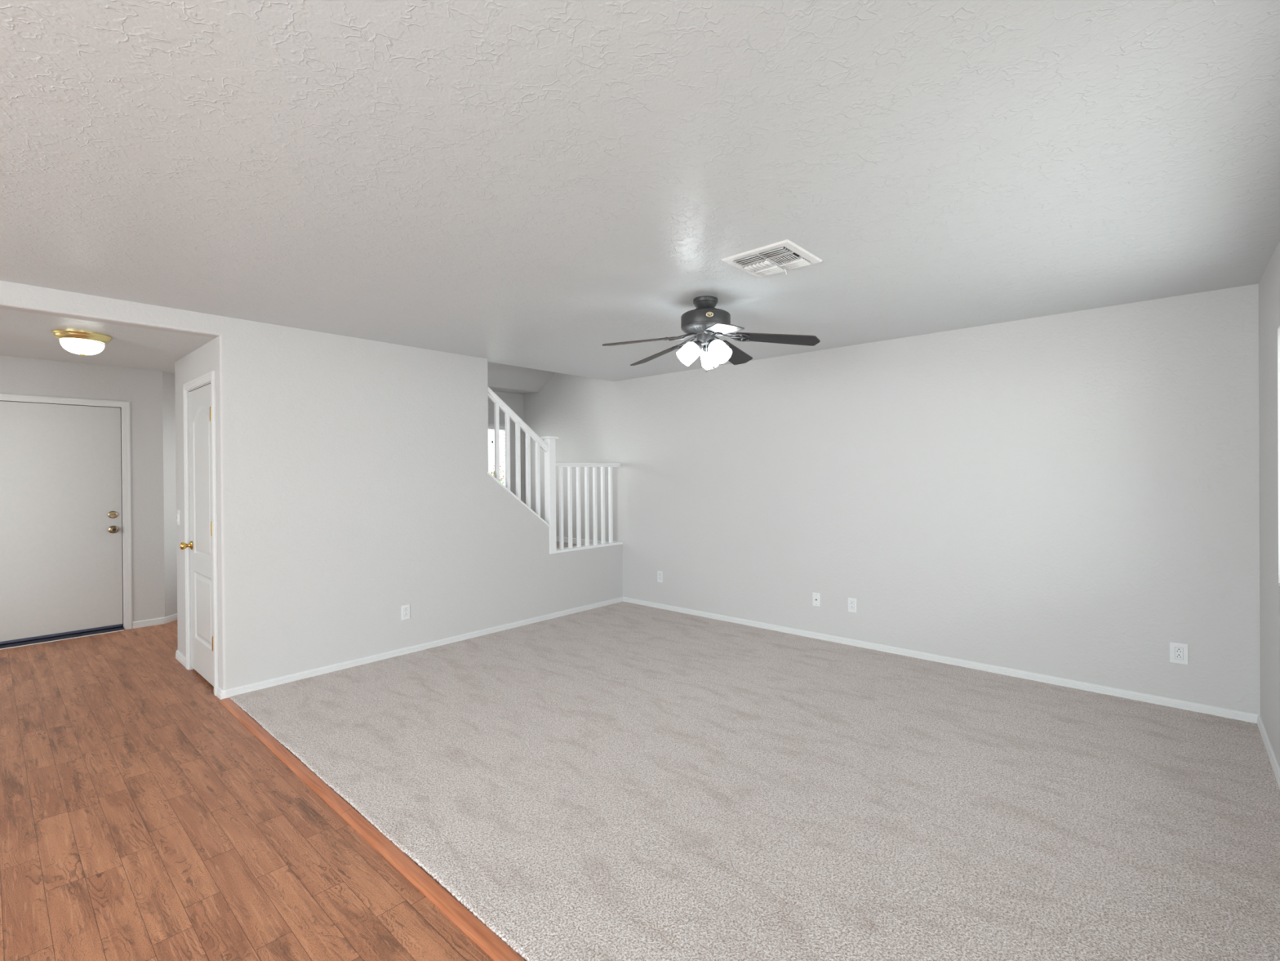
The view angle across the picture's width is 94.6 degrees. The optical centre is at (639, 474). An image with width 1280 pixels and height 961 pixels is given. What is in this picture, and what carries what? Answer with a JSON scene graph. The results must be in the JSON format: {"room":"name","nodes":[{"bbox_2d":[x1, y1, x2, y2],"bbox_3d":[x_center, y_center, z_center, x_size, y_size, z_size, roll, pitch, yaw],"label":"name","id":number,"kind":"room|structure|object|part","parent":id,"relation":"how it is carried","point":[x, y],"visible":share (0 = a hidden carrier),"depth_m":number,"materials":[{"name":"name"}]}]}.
{"room":"empty living room","nodes":[
{"label":"empty living room","id":0,"kind":"room"},
{"bbox_2d":[0,355,177,621],"bbox_3d":[-5.279,0.165,5.118,0.428,2.560,2.616,0,0,34],"label":"wall","id":1,"kind":"structure","parent":0,"point":[150,393],"depth_m":5.61,"materials":[{"name":"grey paint"}]},
{"bbox_2d":[0,400,123,644],"bbox_3d":[-5.118,0.396,5.148,0.107,2.028,0.918,0,0,42],"label":"door","id":2,"kind":"structure","parent":1,"relation":"in","point":[61,527],"depth_m":5.18,"materials":[{"name":"white paint"}]},
{"bbox_3d":[-4.835,0.504,5.430,0.063,0.072,0.072,0,0,42],"label":"knob","id":3,"kind":"part","parent":2,"relation":"part of","materials":[{"name":"gold metal"}]},
{"bbox_2d":[0,393,132,629],"bbox_3d":[-5.162,0.382,5.186,0.147,2.125,1.047,0,0,42],"label":"trim","id":4,"kind":"structure","parent":1,"relation":"attached to","point":[124,406],"depth_m":5.50,"materials":[{"name":"white wood"}]},
{"bbox_2d":[132,613,177,628],"bbox_3d":[-4.626,1.407,5.872,0.128,0.063,0.713,0,0,12],"label":"baseboard","id":5,"kind":"structure","parent":1,"relation":"attached to","point":[160,620],"depth_m":5.65,"materials":[{"name":"white wood"}]},
{"bbox_2d":[0,308,214,362],"bbox_3d":[-3.805,-1.008,3.555,1.215,0.265,2.030,0,0,42],"label":"ceiling","id":6,"kind":"structure","parent":0,"point":[18,328],"depth_m":3.78,"materials":[{"name":"grey paint"}]},
{"bbox_2d":[50,328,112,356],"bbox_3d":[-3.494,-0.810,3.704,0.280,0.137,0.280,0,0,42],"label":"flush ceiling light","id":7,"kind":"object","parent":6,"relation":"attached to","point":[82,343],"visible":1,"depth_m":3.63,"materials":[{"name":"white glass"}]},
{"bbox_3d":[-3.494,-0.794,3.704,0.210,0.078,0.210,0,0,42],"label":"lamp shade","id":8,"kind":"part","parent":7,"relation":"part of","materials":[{"name":"white glass"}]},
{"bbox_2d":[174,337,218,661],"bbox_3d":[-2.547,0.205,4.951,1.215,2.440,1.930,0,0,42],"label":"wall","id":9,"kind":"structure","parent":0,"point":[202,361],"depth_m":4.49,"materials":[{"name":"grey paint"}]},
{"bbox_2d":[177,509,180,524],"bbox_3d":[-3.565,0.330,4.561,0.072,0.116,0.012,0,0,42],"label":"light switch","id":10,"kind":"object","parent":9,"relation":"attached to","point":[178,511],"visible":1,"depth_m":4.55,"materials":[{"name":"white plastic"}]},
{"bbox_2d":[175,649,186,667],"bbox_3d":[-2.876,1.396,5.215,0.392,0.063,1.894,0,0,42],"label":"baseboard","id":11,"kind":"structure","parent":9,"relation":"attached to","point":[180,656],"depth_m":4.51,"materials":[{"name":"white wood"}]},
{"bbox_2d":[179,383,213,686],"bbox_3d":[-3.057,0.402,4.095,0.713,2.016,0.106,0,0,42],"label":"door","id":12,"kind":"structure","parent":9,"relation":"in","point":[200,544],"depth_m":4.13,"materials":[{"name":"white paint"}]},
{"bbox_3d":[-3.287,0.513,4.279,0.066,0.066,0.072,0,0,42],"label":"knob","id":13,"kind":"part","parent":12,"relation":"part of","materials":[{"name":"gold metal"}]},
{"bbox_2d":[182,370,218,695],"bbox_3d":[-3.022,0.378,4.141,0.830,2.107,0.123,0,0,42],"label":"trim","id":14,"kind":"structure","parent":9,"relation":"attached to","point":[208,378],"depth_m":4.00,"materials":[{"name":"white wood"}]},
{"bbox_2d":[0,619,519,960],"bbox_3d":[-2.337,1.491,2.922,8.408,0.120,8.449,0,0,42],"label":"floor","id":15,"kind":"structure","parent":0,"point":[141,819],"depth_m":2.33,"materials":[{"name":"brown wood"}]},
{"bbox_2d":[0,626,124,649],"bbox_3d":[-5.141,1.429,5.178,0.162,0.030,0.922,0,0,42],"label":"threshold","id":16,"kind":"object","parent":15,"relation":"on","point":[5,646],"visible":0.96,"depth_m":5.17,"materials":[{"name":"black metal"}]},
{"bbox_2d":[218,697,352,815],"bbox_3d":[-1.940,1.422,3.121,1.888,0.010,0.053,0,0,42],"label":"transition strip","id":17,"kind":"object","parent":15,"relation":"on","point":[314,782],"visible":1,"depth_m":2.93,"materials":[{"name":"brown wood"}]},
{"bbox_2d":[340,808,524,960],"bbox_3d":[-0.141,1.414,1.508,2.940,0.010,0.053,0,0,42],"label":"transition strip","id":18,"kind":"object","parent":15,"relation":"on","point":[493,945],"visible":1,"depth_m":2.00,"materials":[{"name":"brown wood"}]},
{"bbox_2d":[556,541,584,548],"bbox_3d":[-1.981,0.268,5.913,1.653,2.300,3.260,0,0,42],"label":"staircase","id":19,"kind":"structure","parent":15,"relation":"on","point":[566,544],"depth_m":6.87,"materials":[{"name":"carpet"}]},
{"bbox_2d":[229,601,1279,960],"bbox_3d":[0.392,1.402,3.518,4.832,0.014,3.652,0,0,42],"label":"carpet","id":20,"kind":"object","parent":15,"relation":"on","point":[621,780],"visible":1,"depth_m":2.58,"materials":[{"name":"grey carpet"}]},
{"bbox_2d":[0,280,622,688],"bbox_3d":[-2.978,0.154,3.483,0.105,2.560,8.209,0,0,42],"label":"wall","id":21,"kind":"structure","parent":0,"point":[355,486],"depth_m":4.34,"materials":[{"name":"grey paint"}]},
{"bbox_2d":[400,604,409,619],"bbox_3d":[-1.846,1.081,4.655,0.009,0.115,0.070,0,0,42],"label":"wall outlet","id":22,"kind":"object","parent":21,"relation":"attached to","point":[405,608],"visible":1,"depth_m":4.65,"materials":[{"name":"white plastic"}]},
{"bbox_2d":[403,607,408,617],"bbox_3d":[-1.845,1.081,4.654,0.007,0.070,0.036,0,0,42],"label":"receptacle","id":23,"kind":"object","parent":22,"relation":"attached to","point":[405,609],"depth_m":4.65,"materials":[{"name":"white plastic"}]},
{"bbox_2d":[216,596,622,699],"bbox_3d":[-1.466,1.385,5.157,0.124,0.063,3.689,0,0,42],"label":"baseboard","id":24,"kind":"structure","parent":21,"relation":"attached to","point":[221,693],"depth_m":4.56,"materials":[{"name":"white wood"}]},
{"bbox_2d":[487,386,622,554],"bbox_3d":[-0.803,-0.012,5.889,0.133,1.561,1.718,0,0,42],"label":"stair railing","id":25,"kind":"object","parent":21,"relation":"on","point":[548,446],"visible":0.9,"depth_m":5.77,"materials":[{"name":"white wood"}]},
{"bbox_3d":[-1.143,-0.514,5.510,0.062,0.550,0.680,0,0,42],"label":"handrail","id":26,"kind":"part","parent":25,"relation":"part of","materials":[{"name":"white wood"}]},
{"bbox_3d":[-0.878,0.209,5.790,0.079,1.121,0.079,0,0,42],"label":"newel post","id":27,"kind":"part","parent":25,"relation":"part of","materials":[{"name":"white wood"}]},
{"bbox_3d":[-0.546,-0.114,6.176,0.062,0.028,0.945,0,0,42],"label":"guard rail","id":28,"kind":"part","parent":25,"relation":"part of","materials":[{"name":"white wood"}]},
{"bbox_3d":[-0.545,0.752,6.184,0.117,0.027,0.945,0,0,42],"label":"rail","id":29,"kind":"part","parent":25,"relation":"part of","materials":[{"name":"white wood"}]},
{"bbox_2d":[488,391,524,502],"bbox_3d":[-2.439,-0.391,6.727,0.110,3.620,2.649,0,0,42],"label":"wall","id":30,"kind":"structure","parent":0,"point":[514,401],"depth_m":7.56,"materials":[{"name":"grey paint"}]},
{"bbox_2d":[488,423,505,485],"bbox_3d":[-2.418,-0.103,6.702,0.076,1.044,2.215,0,0,42],"label":"window","id":31,"kind":"structure","parent":30,"relation":"in","point":[488,424],"depth_m":7.50,"materials":[{"name":"white"}]},
{"bbox_2d":[488,425,505,484],"bbox_3d":[-2.371,-0.098,6.680,0.066,1.009,2.117,0,0,42],"label":"window blind","id":32,"kind":"object","parent":31,"relation":"attached to","point":[489,426],"visible":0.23,"depth_m":7.35,"materials":[{"name":"white"}]},
{"bbox_2d":[0,0,1279,394],"bbox_3d":[-2.305,-1.589,2.862,8.258,1.160,8.449,0,0,42],"label":"ceiling","id":33,"kind":"structure","parent":0,"point":[539,184],"depth_m":1.95,"materials":[{"name":"grey paint"}]},
{"bbox_2d":[601,295,820,372],"bbox_3d":[0.376,-0.814,3.517,1.211,0.434,1.220,0,0,42],"label":"ceiling fan","id":34,"kind":"object","parent":33,"relation":"hanging from","point":[706,322],"visible":1,"depth_m":3.40,"materials":[{"name":"black metal"}]},
{"bbox_3d":[0.014,-0.750,3.309,0.472,0.108,0.136,-1,0,-21],"label":"fan blade","id":35,"kind":"part","parent":34,"relation":"part of","materials":[{"name":"black wood"}]},
{"bbox_3d":[0.112,-0.768,3.780,0.136,0.095,0.472,-1,0,-39],"label":"fan blade","id":36,"kind":"part","parent":34,"relation":"part of","materials":[{"name":"black wood"}]},
{"bbox_3d":[0.283,-0.707,3.456,0.140,0.139,0.107,0,0,-12],"label":"lamp shade","id":37,"kind":"part","parent":34,"relation":"part of","materials":[{"name":"white glass"}]},
{"bbox_2d":[693,341,701,349],"bbox_3d":[0.316,-0.741,3.464,0.088,0.117,0.106,0,0,42],"label":"socket","id":38,"kind":"object","parent":34,"relation":"attached to","point":[697,344],"depth_m":3.44,"materials":[{"name":"glass"}]},
{"bbox_2d":[702,345,708,352],"bbox_3d":[0.408,-0.742,3.545,0.075,0.117,0.116,0,0,42],"label":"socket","id":39,"kind":"object","parent":34,"relation":"attached to","point":[704,347],"depth_m":3.51,"materials":[{"name":"metal"}]},
{"bbox_3d":[0.421,-0.708,3.578,0.107,0.139,0.140,0,0,18],"label":"lamp shade","id":40,"kind":"part","parent":34,"relation":"part of","materials":[{"name":"white glass"}]},
{"bbox_2d":[707,339,724,355],"bbox_3d":[0.434,-0.742,3.425,0.122,0.117,0.063,0,0,42],"label":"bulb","id":41,"kind":"object","parent":34,"relation":"attached to","point":[719,344],"depth_m":3.38,"materials":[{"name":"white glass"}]},
{"bbox_3d":[0.457,-0.708,3.396,0.140,0.139,0.111,0,0,42],"label":"lamp shade","id":42,"kind":"part","parent":34,"relation":"part of","materials":[{"name":"white glass"}]},
{"bbox_3d":[0.416,-0.757,3.068,0.136,0.098,0.472,0,0,-7],"label":"fan blade","id":43,"kind":"part","parent":34,"relation":"part of","materials":[{"name":"black wood"}]},
{"bbox_3d":[0.603,-0.786,3.824,0.136,0.076,0.472,0,0,29],"label":"fan blade","id":44,"kind":"part","parent":34,"relation":"part of","materials":[{"name":"black wood"}]},
{"bbox_3d":[0.788,-0.780,3.393,0.472,0.078,0.136,0,0,15],"label":"fan blade","id":45,"kind":"part","parent":34,"relation":"part of","materials":[{"name":"black wood"}]},
{"bbox_2d":[720,239,822,277],"bbox_3d":[0.633,-1.012,2.835,0.352,0.039,0.352,0,0,42],"label":"ceiling vent","id":46,"kind":"object","parent":33,"relation":"in","point":[785,255],"visible":1,"depth_m":2.80,"materials":[{"name":"white metal"}]},
{"bbox_2d":[523,283,1260,714],"bbox_3d":[1.002,-0.413,5.503,6.868,3.620,0.120,0,0,42],"label":"wall","id":47,"kind":"structure","parent":0,"point":[1074,495],"depth_m":4.18,"materials":[{"name":"grey paint"}]},
{"bbox_2d":[555,536,608,544],"bbox_3d":[-0.889,0.784,7.120,1.638,0.063,0.014,0,0,42],"label":"baseboard","id":48,"kind":"structure","parent":47,"relation":"attached to","point":[566,539],"depth_m":7.00,"materials":[{"name":"white wood"}]},
{"bbox_2d":[657,570,662,582],"bbox_3d":[0.208,1.058,6.143,0.070,0.115,0.009,0,0,42],"label":"wall outlet","id":49,"kind":"object","parent":47,"relation":"attached to","point":[660,574],"visible":1,"depth_m":6.14,"materials":[{"name":"white plastic"}]},
{"bbox_2d":[812,592,820,606],"bbox_3d":[1.488,1.054,4.990,0.070,0.115,0.016,0,0,42],"label":"cable jack","id":50,"kind":"object","parent":47,"relation":"attached to","point":[815,596],"visible":1,"depth_m":4.99,"materials":[{"name":"white plastic"}]},
{"bbox_2d":[848,597,856,613],"bbox_3d":[1.719,1.056,4.788,0.070,0.115,0.009,0,0,42],"label":"wall outlet","id":51,"kind":"object","parent":47,"relation":"attached to","point":[851,602],"visible":1,"depth_m":4.79,"materials":[{"name":"white plastic"}]},
{"bbox_2d":[849,600,854,609],"bbox_3d":[1.719,1.056,4.787,0.036,0.070,0.007,0,0,42],"label":"receptacle","id":52,"kind":"object","parent":51,"relation":"attached to","point":[851,602],"depth_m":4.78,"materials":[{"name":"white plastic"}]},
{"bbox_2d":[622,596,1258,723],"bbox_3d":[1.614,1.363,4.882,4.858,0.063,0.014,0,0,42],"label":"baseboard","id":53,"kind":"structure","parent":47,"relation":"attached to","point":[1150,698],"depth_m":4.12,"materials":[{"name":"white wood"}]},
{"bbox_2d":[1169,641,1188,664],"bbox_3d":[3.176,1.052,3.482,0.082,0.122,0.009,0,0,42],"label":"wall outlet","id":54,"kind":"object","parent":47,"relation":"attached to","point":[1179,652],"visible":1,"depth_m":3.48,"materials":[{"name":"white plastic"}]},
{"bbox_2d":[1174,646,1182,659],"bbox_3d":[3.175,1.052,3.481,0.035,0.069,0.006,0,0,42],"label":"receptacle","id":55,"kind":"object","parent":54,"relation":"attached to","point":[1178,650],"depth_m":3.48,"materials":[{"name":"white plastic"}]},
{"bbox_2d":[1258,240,1279,766],"bbox_3d":[0.731,0.197,0.158,0.140,2.440,8.209,0,0,42],"label":"wall","id":56,"kind":"structure","parent":0,"point":[1269,282],"depth_m":2.92,"materials":[{"name":"grey paint"}]},
{"bbox_2d":[1257,714,1279,789],"bbox_3d":[0.686,1.386,0.217,0.014,0.063,8.199,0,0,42],"label":"baseboard","id":57,"kind":"structure","parent":56,"relation":"attached to","point":[1273,762],"depth_m":2.88,"materials":[{"name":"white wood"}]},
{"label":"outside","id":58,"kind":"structure","parent":0,"visible":0},
{"bbox_3d":[-1.607,1.516,10.185,44.000,0.470,37.000,0,0,42],"label":"ground","id":59,"kind":"structure","parent":58,"visible":0},
{"bbox_2d":[490,462,503,484],"bbox_3d":[-2.158,0.513,9.736,1.267,1.554,1.279,0,0,42],"label":"flowering shrub","id":60,"kind":"object","parent":59,"relation":"on","point":[500,478],"visible":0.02,"depth_m":9.55,"materials":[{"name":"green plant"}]}
]}

